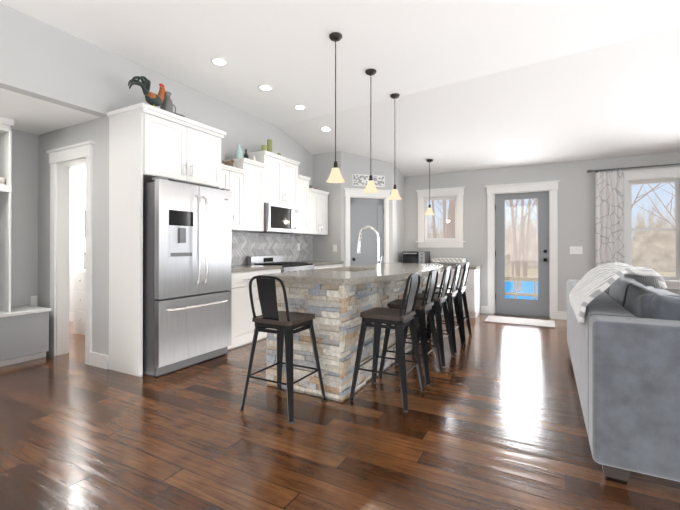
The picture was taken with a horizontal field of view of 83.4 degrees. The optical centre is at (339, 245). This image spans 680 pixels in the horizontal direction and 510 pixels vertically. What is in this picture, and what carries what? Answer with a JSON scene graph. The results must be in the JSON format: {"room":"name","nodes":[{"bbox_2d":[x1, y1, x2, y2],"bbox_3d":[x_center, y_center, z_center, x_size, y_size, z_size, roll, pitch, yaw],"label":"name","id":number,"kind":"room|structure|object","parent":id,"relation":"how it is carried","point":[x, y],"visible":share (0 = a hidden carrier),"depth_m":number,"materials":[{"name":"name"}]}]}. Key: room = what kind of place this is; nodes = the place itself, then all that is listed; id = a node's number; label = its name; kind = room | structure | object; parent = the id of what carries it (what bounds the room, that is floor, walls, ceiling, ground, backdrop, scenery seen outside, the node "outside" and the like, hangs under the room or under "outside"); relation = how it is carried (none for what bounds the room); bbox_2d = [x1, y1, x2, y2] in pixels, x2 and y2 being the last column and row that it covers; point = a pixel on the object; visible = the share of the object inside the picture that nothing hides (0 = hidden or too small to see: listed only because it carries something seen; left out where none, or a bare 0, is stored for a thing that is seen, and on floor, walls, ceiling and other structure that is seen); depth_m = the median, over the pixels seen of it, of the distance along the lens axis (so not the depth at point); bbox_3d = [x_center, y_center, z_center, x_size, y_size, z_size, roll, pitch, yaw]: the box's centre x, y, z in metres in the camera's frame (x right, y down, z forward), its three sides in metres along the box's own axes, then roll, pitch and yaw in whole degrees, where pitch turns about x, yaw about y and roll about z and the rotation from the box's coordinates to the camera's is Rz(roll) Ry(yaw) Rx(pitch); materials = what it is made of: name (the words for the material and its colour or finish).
{"room":"living room","nodes":[
{"label":"living room","id":0,"kind":"room"},
{"bbox_2d":[0,3,351,368],"bbox_3d":[-2.234,-0.338,3.752,0.161,3.030,9.970,0,0,28],"label":"wall","id":1,"kind":"structure","parent":0,"point":[39,59],"depth_m":4.09,"materials":[{"name":"grey paint"}]},
{"bbox_2d":[31,296,36,305],"bbox_3d":[-3.398,0.619,4.239,0.005,0.120,0.060,0,0,28],"label":"switch plate","id":2,"kind":"object","parent":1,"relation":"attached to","point":[33,298],"depth_m":4.24,"materials":[{"name":"white plastic"}]},
{"bbox_2d":[46,141,94,364],"bbox_3d":[-2.762,0.078,3.984,0.830,2.200,0.162,0,0,28],"label":"door frame","id":3,"kind":"structure","parent":1,"relation":"attached to","point":[62,160],"depth_m":4.09,"materials":[{"name":"white wood"}]},
{"bbox_2d":[69,312,72,320],"bbox_3d":[-3.540,1.119,5.621,3.920,0.130,0.016,0,0,28],"label":"baseboard","id":4,"kind":"structure","parent":1,"relation":"attached to","point":[70,314],"depth_m":5.98,"materials":[{"name":"white"}]},
{"bbox_2d":[90,352,107,368],"bbox_3d":[-2.331,1.112,3.694,0.273,0.130,0.016,0,0,28],"label":"baseboard","id":5,"kind":"structure","parent":1,"relation":"attached to","point":[99,360],"depth_m":3.68,"materials":[{"name":"white"}]},
{"bbox_2d":[108,108,194,179],"bbox_3d":[-1.850,-0.935,3.768,0.500,0.584,0.516,0,0,28],"label":"upper cabinet","id":6,"kind":"object","parent":1,"relation":"attached to","point":[142,141],"depth_m":3.56,"materials":[{"name":"white wood"}]},
{"bbox_2d":[195,124,222,183],"bbox_3d":[-1.660,-0.934,4.119,0.500,0.584,0.516,0,0,28],"label":"upper cabinet","id":7,"kind":"object","parent":1,"relation":"attached to","point":[208,166],"depth_m":4.07,"materials":[{"name":"white wood"}]},
{"bbox_2d":[223,164,234,187],"bbox_3d":[-1.513,-0.554,4.547,0.350,0.727,0.293,0,0,28],"label":"upper cabinet","id":8,"kind":"object","parent":1,"relation":"attached to","point":[228,173],"depth_m":4.53,"materials":[{"name":"white wood"}]},
{"bbox_2d":[235,168,242,231],"bbox_3d":[-1.429,-0.553,4.702,0.350,0.727,0.293,0,0,28],"label":"upper cabinet","id":9,"kind":"object","parent":1,"relation":"attached to","point":[238,171],"depth_m":4.69,"materials":[{"name":"white wood"}]},
{"bbox_2d":[223,156,266,231],"bbox_3d":[-1.278,-0.627,4.982,0.350,0.877,0.458,0,0,28],"label":"upper cabinet","id":10,"kind":"object","parent":1,"relation":"attached to","point":[254,175],"depth_m":4.91,"materials":[{"name":"white wood"}]},
{"bbox_2d":[243,152,286,203],"bbox_3d":[-1.060,-0.911,5.386,0.350,0.667,0.458,0,0,28],"label":"upper cabinet","id":11,"kind":"object","parent":1,"relation":"attached to","point":[276,165],"depth_m":5.31,"materials":[{"name":"white wood"}]},
{"bbox_2d":[263,200,298,231],"bbox_3d":[-0.973,-0.383,5.425,0.462,0.381,0.583,0,0,28],"label":"upper cabinet","id":12,"kind":"object","parent":1,"relation":"attached to","point":[277,217],"depth_m":5.32,"materials":[{"name":"white wood"}]},
{"bbox_2d":[255,202,299,233],"bbox_3d":[-0.928,-0.378,5.508,0.462,0.391,0.770,0,0,28],"label":"microwave","id":13,"kind":"object","parent":12,"relation":"in","point":[278,218],"depth_m":5.36,"materials":[{"name":"silver metal"}]},
{"bbox_2d":[275,204,306,235],"bbox_3d":[-0.799,-0.382,5.747,0.462,0.381,0.224,0,0,28],"label":"upper cabinet","id":14,"kind":"object","parent":1,"relation":"attached to","point":[302,211],"depth_m":5.92,"materials":[{"name":"white wood"}]},
{"bbox_2d":[287,160,298,203],"bbox_3d":[-0.897,-0.910,5.686,0.350,0.667,0.458,0,0,28],"label":"upper cabinet","id":15,"kind":"object","parent":1,"relation":"attached to","point":[292,165],"depth_m":5.69,"materials":[{"name":"white wood"}]},
{"bbox_2d":[291,176,310,235],"bbox_3d":[-0.703,-0.619,6.044,0.350,0.867,0.358,0,0,28],"label":"upper cabinet","id":16,"kind":"object","parent":1,"relation":"attached to","point":[304,187],"depth_m":6.02,"materials":[{"name":"white wood"}]},
{"bbox_2d":[311,188,322,235],"bbox_3d":[-0.562,-0.538,6.306,0.350,0.707,0.353,0,0,28],"label":"upper cabinet","id":17,"kind":"object","parent":1,"relation":"attached to","point":[316,197],"depth_m":6.28,"materials":[{"name":"white wood"}]},
{"bbox_2d":[323,192,326,234],"bbox_3d":[-0.449,-0.537,6.514,0.350,0.707,0.353,0,0,28],"label":"upper cabinet","id":18,"kind":"object","parent":1,"relation":"attached to","point":[324,193],"depth_m":6.51,"materials":[{"name":"white wood"}]},
{"bbox_2d":[0,313,679,509],"bbox_3d":[-0.890,1.200,2.963,11.350,0.050,10.070,0,0,28],"label":"floor","id":19,"kind":"structure","parent":0,"point":[492,418],"depth_m":2.32,"materials":[{"name":"brown wood"}]},
{"bbox_2d":[0,117,50,366],"bbox_3d":[-3.684,-0.034,3.256,0.438,2.419,1.940,0,0,28],"label":"lockers","id":20,"kind":"object","parent":19,"relation":"on","point":[24,333],"visible":1,"depth_m":3.79,"materials":[{"name":"grey wood"}]},
{"bbox_2d":[73,253,84,334],"bbox_3d":[-3.195,0.605,5.169,0.700,1.155,0.475,0,0,28],"label":"dresser","id":21,"kind":"object","parent":19,"relation":"on","point":[78,301],"visible":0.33,"depth_m":5.07,"materials":[{"name":"white wood"}]},
{"bbox_2d":[111,176,234,376],"bbox_3d":[-1.666,0.286,3.897,0.640,1.785,0.880,0,0,28],"label":"refrigerator","id":22,"kind":"object","parent":19,"relation":"on","point":[196,226],"depth_m":3.55,"materials":[{"name":"white"}]},
{"bbox_2d":[143,177,231,376],"bbox_3d":[-1.633,0.285,3.880,0.714,1.785,0.880,0,0,28],"label":"fridge","id":23,"kind":"object","parent":22,"relation":"in","point":[187,228],"depth_m":3.60,"materials":[{"name":"grey metal"}]},
{"bbox_2d":[235,268,282,347],"bbox_3d":[-1.257,0.741,4.732,0.620,0.881,0.910,0,0,28],"label":"base cabinet","id":24,"kind":"object","parent":19,"relation":"on","point":[244,326],"depth_m":4.42,"materials":[{"name":"white wood"}]},
{"bbox_2d":[235,264,282,271],"bbox_3d":[-1.251,0.280,4.732,0.633,0.040,0.910,0,0,28],"label":"countertop","id":25,"kind":"structure","parent":24,"relation":"on","point":[238,267],"depth_m":4.73,"materials":[{"name":"grey stone"}]},
{"bbox_2d":[239,275,326,423],"bbox_3d":[-0.410,0.692,2.813,0.466,0.968,0.466,0,0,28],"label":"stool","id":26,"kind":"object","parent":19,"relation":"on","point":[286,323],"visible":1,"depth_m":2.67,"materials":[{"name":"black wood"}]},
{"bbox_2d":[283,264,314,271],"bbox_3d":[-0.844,0.736,5.457,0.649,0.896,0.730,0,0,28],"label":"base cabinet","id":27,"kind":"object","parent":19,"relation":"on","point":[290,267],"depth_m":5.29,"materials":[{"name":"white wood"}]},
{"bbox_2d":[248,255,313,272],"bbox_3d":[-0.804,0.668,5.436,0.692,1.030,0.730,0,0,28],"label":"range","id":28,"kind":"object","parent":27,"relation":"in","point":[252,259],"depth_m":5.37,"materials":[{"name":"silver metal"}]},
{"bbox_2d":[283,260,342,263],"bbox_3d":[-0.444,0.285,6.223,0.633,0.040,0.969,0,0,28],"label":"countertop","id":29,"kind":"structure","parent":27,"relation":"on","point":[284,261],"depth_m":6.13,"materials":[{"name":"grey stone"}]},
{"bbox_2d":[315,264,342,268],"bbox_3d":[-0.450,0.746,6.225,0.620,0.881,0.965,0,0,28],"label":"base cabinet","id":30,"kind":"object","parent":19,"relation":"on","point":[317,266],"depth_m":6.03,"materials":[{"name":"white wood"}]},
{"bbox_2d":[266,270,435,402],"bbox_3d":[0.329,0.739,4.248,0.794,0.881,2.753,0,0,28],"label":"kitchen island","id":31,"kind":"object","parent":19,"relation":"on","point":[336,301],"depth_m":3.02,"materials":[{"name":"multicoloured"}]},
{"bbox_2d":[263,262,443,285],"bbox_3d":[0.485,0.274,4.175,1.100,0.050,2.856,0,0,28],"label":"island countertop","id":32,"kind":"structure","parent":31,"relation":"on","point":[347,275],"depth_m":3.26,"materials":[{"name":"grey stone"}]},
{"bbox_2d":[356,226,381,269],"bbox_3d":[0.303,0.022,3.939,0.268,0.452,0.107,0,0,28],"label":"faucet","id":33,"kind":"object","parent":32,"relation":"on","point":[378,265],"depth_m":3.88,"materials":[{"name":"silver metal"}]},
{"bbox_2d":[349,273,424,412],"bbox_3d":[0.377,0.692,2.990,0.466,0.968,0.466,0,0,28],"label":"stool","id":34,"kind":"object","parent":19,"relation":"on","point":[398,319],"visible":1,"depth_m":2.90,"materials":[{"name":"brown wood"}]},
{"bbox_2d":[378,269,441,385],"bbox_3d":[0.648,0.694,3.492,0.466,0.968,0.466,0,0,28],"label":"stool","id":35,"kind":"object","parent":19,"relation":"on","point":[423,308],"visible":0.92,"depth_m":3.39,"materials":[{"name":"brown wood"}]},
{"bbox_2d":[404,266,453,367],"bbox_3d":[0.910,0.696,3.975,0.466,0.968,0.466,0,0,28],"label":"stool","id":36,"kind":"object","parent":19,"relation":"on","point":[439,300],"visible":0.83,"depth_m":3.85,"materials":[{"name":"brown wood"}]},
{"bbox_2d":[417,264,463,353],"bbox_3d":[1.167,0.697,4.450,0.466,0.968,0.466,0,0,28],"label":"stool","id":37,"kind":"object","parent":19,"relation":"on","point":[451,294],"visible":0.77,"depth_m":4.34,"materials":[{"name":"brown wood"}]},
{"bbox_2d":[402,251,481,317],"bbox_3d":[1.718,0.648,6.744,1.395,1.080,0.658,0,0,28],"label":"base cabinet","id":38,"kind":"object","parent":19,"relation":"on","point":[472,289],"depth_m":6.42,"materials":[{"name":"white painted wood"}]},
{"bbox_2d":[402,251,429,262],"bbox_3d":[1.392,0.229,6.989,0.420,0.240,0.383,0,0,28],"label":"toaster oven","id":39,"kind":"object","parent":38,"relation":"on","point":[407,256],"depth_m":6.85,"materials":[{"name":"grey metal"}]},
{"bbox_2d":[429,262,471,342],"bbox_3d":[1.419,0.699,4.917,0.466,0.968,0.466,0,0,28],"label":"stool","id":40,"kind":"object","parent":19,"relation":"on","point":[461,294],"visible":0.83,"depth_m":4.81,"materials":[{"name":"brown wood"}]},
{"bbox_2d":[484,315,554,327],"bbox_3d":[2.791,1.179,5.935,0.960,0.012,0.560,0,0,28],"label":"doormat","id":41,"kind":"object","parent":19,"relation":"on","point":[523,321],"visible":1,"depth_m":5.88,"materials":[{"name":"white fabric"}]},
{"bbox_2d":[567,262,679,484],"bbox_3d":[3.159,0.646,2.412,2.939,1.055,2.750,0,0,28],"label":"sofa","id":42,"kind":"object","parent":19,"relation":"on","point":[623,330],"visible":1,"depth_m":1.85,"materials":[{"name":"fabric"}]},
{"bbox_2d":[569,262,666,324],"bbox_3d":[1.750,0.281,2.499,0.379,0.325,1.085,0,0,28],"label":"throw","id":43,"kind":"object","parent":42,"relation":"on","point":[587,299],"depth_m":2.20,"materials":[{"name":"fabric"}]},
{"bbox_2d":[0,0,679,176],"bbox_3d":[-0.904,-1.600,2.980,11.320,0.710,10.070,0,0,28],"label":"ceiling","id":44,"kind":"structure","parent":0,"point":[482,84],"depth_m":3.88,"materials":[{"name":"white paint"}]},
{"bbox_2d":[210,57,227,65],"bbox_3d":[-1.214,-1.848,3.837,0.178,0.006,0.178,0,0,19],"label":"recessed light","id":45,"kind":"object","parent":44,"relation":"in","point":[219,61],"depth_m":3.83,"materials":[{"name":"white"}]},
{"bbox_2d":[258,84,272,90],"bbox_3d":[-0.872,-1.846,4.470,0.178,0.006,0.178,0,0,19],"label":"recessed light","id":46,"kind":"object","parent":44,"relation":"in","point":[264,87],"depth_m":4.45,"materials":[{"name":"white"}]},
{"bbox_2d":[293,105,306,109],"bbox_3d":[-0.534,-1.844,5.095,0.178,0.006,0.178,0,0,19],"label":"recessed light","id":47,"kind":"object","parent":44,"relation":"in","point":[299,107],"depth_m":5.09,"materials":[{"name":"white"}]},
{"bbox_2d":[320,126,331,131],"bbox_3d":[-0.216,-1.772,5.809,0.178,0.041,0.174,0,0,19],"label":"recessed light","id":48,"kind":"object","parent":44,"relation":"in","point":[324,128],"depth_m":5.80,"materials":[{"name":"white plastic"}]},
{"bbox_2d":[326,32,344,182],"bbox_3d":[-0.038,-1.209,3.369,0.166,1.290,0.166,0,0,19],"label":"pendant light","id":49,"kind":"object","parent":44,"relation":"hanging from","point":[335,176],"depth_m":3.35,"materials":[{"name":"brown metal"}]},
{"bbox_2d":[363,69,378,192],"bbox_3d":[0.328,-1.210,4.046,0.166,1.285,0.166,0,0,19],"label":"pendant light","id":50,"kind":"object","parent":44,"relation":"hanging from","point":[370,188],"depth_m":4.03,"materials":[{"name":"brown metal"}]},
{"bbox_2d":[388,93,400,199],"bbox_3d":[0.674,-1.209,4.689,0.166,1.280,0.166,0,0,19],"label":"pendant light","id":51,"kind":"object","parent":44,"relation":"hanging from","point":[394,195],"depth_m":4.65,"materials":[{"name":"brown metal"}]},
{"bbox_2d":[425,159,434,214],"bbox_3d":[1.529,-0.991,6.511,0.166,0.936,0.166,0,0,19],"label":"pendant light","id":52,"kind":"object","parent":44,"relation":"hanging from","point":[429,211],"depth_m":6.49,"materials":[{"name":"beige glass"}]},
{"bbox_2d":[392,163,403,262],"bbox_3d":[1.090,-0.143,7.081,0.002,2.664,0.630,0,0,28],"label":"wall","id":53,"kind":"structure","parent":0,"point":[397,177],"depth_m":7.03,"materials":[{"name":"grey paint"}]},
{"bbox_2d":[343,188,390,265],"bbox_3d":[0.485,0.102,6.646,0.652,2.170,0.652,0,0,28],"label":"door frame","id":54,"kind":"structure","parent":53,"relation":"attached to","point":[364,212],"depth_m":6.69,"materials":[{"name":"white wood"}]},
{"bbox_2d":[348,152,679,311],"bbox_3d":[3.248,-0.084,6.373,6.990,2.540,0.141,0,0,28],"label":"wall","id":55,"kind":"structure","parent":0,"point":[576,187],"depth_m":6.30,"materials":[{"name":"grey paint"}]},
{"bbox_2d":[352,174,384,186],"bbox_3d":[0.501,-1.133,6.664,0.600,0.200,0.020,0,0,-17],"label":"sign","id":56,"kind":"object","parent":55,"relation":"attached to","point":[363,180],"visible":0.89,"depth_m":6.64,"materials":[{"name":"white"}]},
{"bbox_2d":[416,186,464,247],"bbox_3d":[1.862,-0.506,7.070,0.900,1.090,0.155,0,0,28],"label":"window frame","id":57,"kind":"structure","parent":55,"relation":"attached to","point":[456,193],"depth_m":7.05,"materials":[{"name":"white wood"}]},
{"bbox_2d":[485,180,559,318],"bbox_3d":[3.066,0.072,6.448,1.130,2.230,0.182,0,0,28],"label":"door frame","id":58,"kind":"structure","parent":55,"relation":"attached to","point":[538,308],"depth_m":6.40,"materials":[{"name":"white wood"}]},
{"bbox_2d":[558,311,566,319],"bbox_3d":[4.900,1.118,5.388,3.170,0.130,0.016,0,0,28],"label":"baseboard","id":59,"kind":"structure","parent":55,"relation":"attached to","point":[562,315],"depth_m":6.10,"materials":[{"name":"white"}]},
{"bbox_2d":[570,246,582,253],"bbox_3d":[3.732,0.075,6.026,0.170,0.120,0.008,0,0,28],"label":"switch plate","id":60,"kind":"object","parent":55,"relation":"attached to","point":[576,249],"depth_m":6.02,"materials":[{"name":"white plastic"}]},
{"bbox_2d":[587,163,679,172],"bbox_3d":[4.917,-1.147,5.333,2.480,0.048,0.107,0,0,28],"label":"curtain rod","id":61,"kind":"object","parent":55,"relation":"attached to","point":[596,170],"visible":1,"depth_m":5.64,"materials":[{"name":"grey metal"}]},
{"bbox_2d":[595,170,623,266],"bbox_3d":[4.067,0.019,5.755,0.360,2.270,0.056,0,0,28],"label":"panel","id":62,"kind":"object","parent":61,"relation":"hanging from","point":[609,216],"visible":0.65,"depth_m":5.76,"materials":[{"name":"white fabric"}]},
{"bbox_2d":[624,167,679,288],"bbox_3d":[4.928,-0.247,5.412,1.650,1.740,0.155,0,0,28],"label":"window frame","id":63,"kind":"structure","parent":55,"relation":"attached to","point":[670,174],"depth_m":5.58,"materials":[{"name":"white wood"}]},
{"label":"outside","id":64,"kind":"structure","parent":0,"visible":0},
{"bbox_2d":[428,182,674,315],"bbox_3d":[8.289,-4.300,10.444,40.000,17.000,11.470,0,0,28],"label":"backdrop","id":65,"kind":"structure","parent":64,"point":[643,237],"depth_m":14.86,"materials":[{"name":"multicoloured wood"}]}
]}

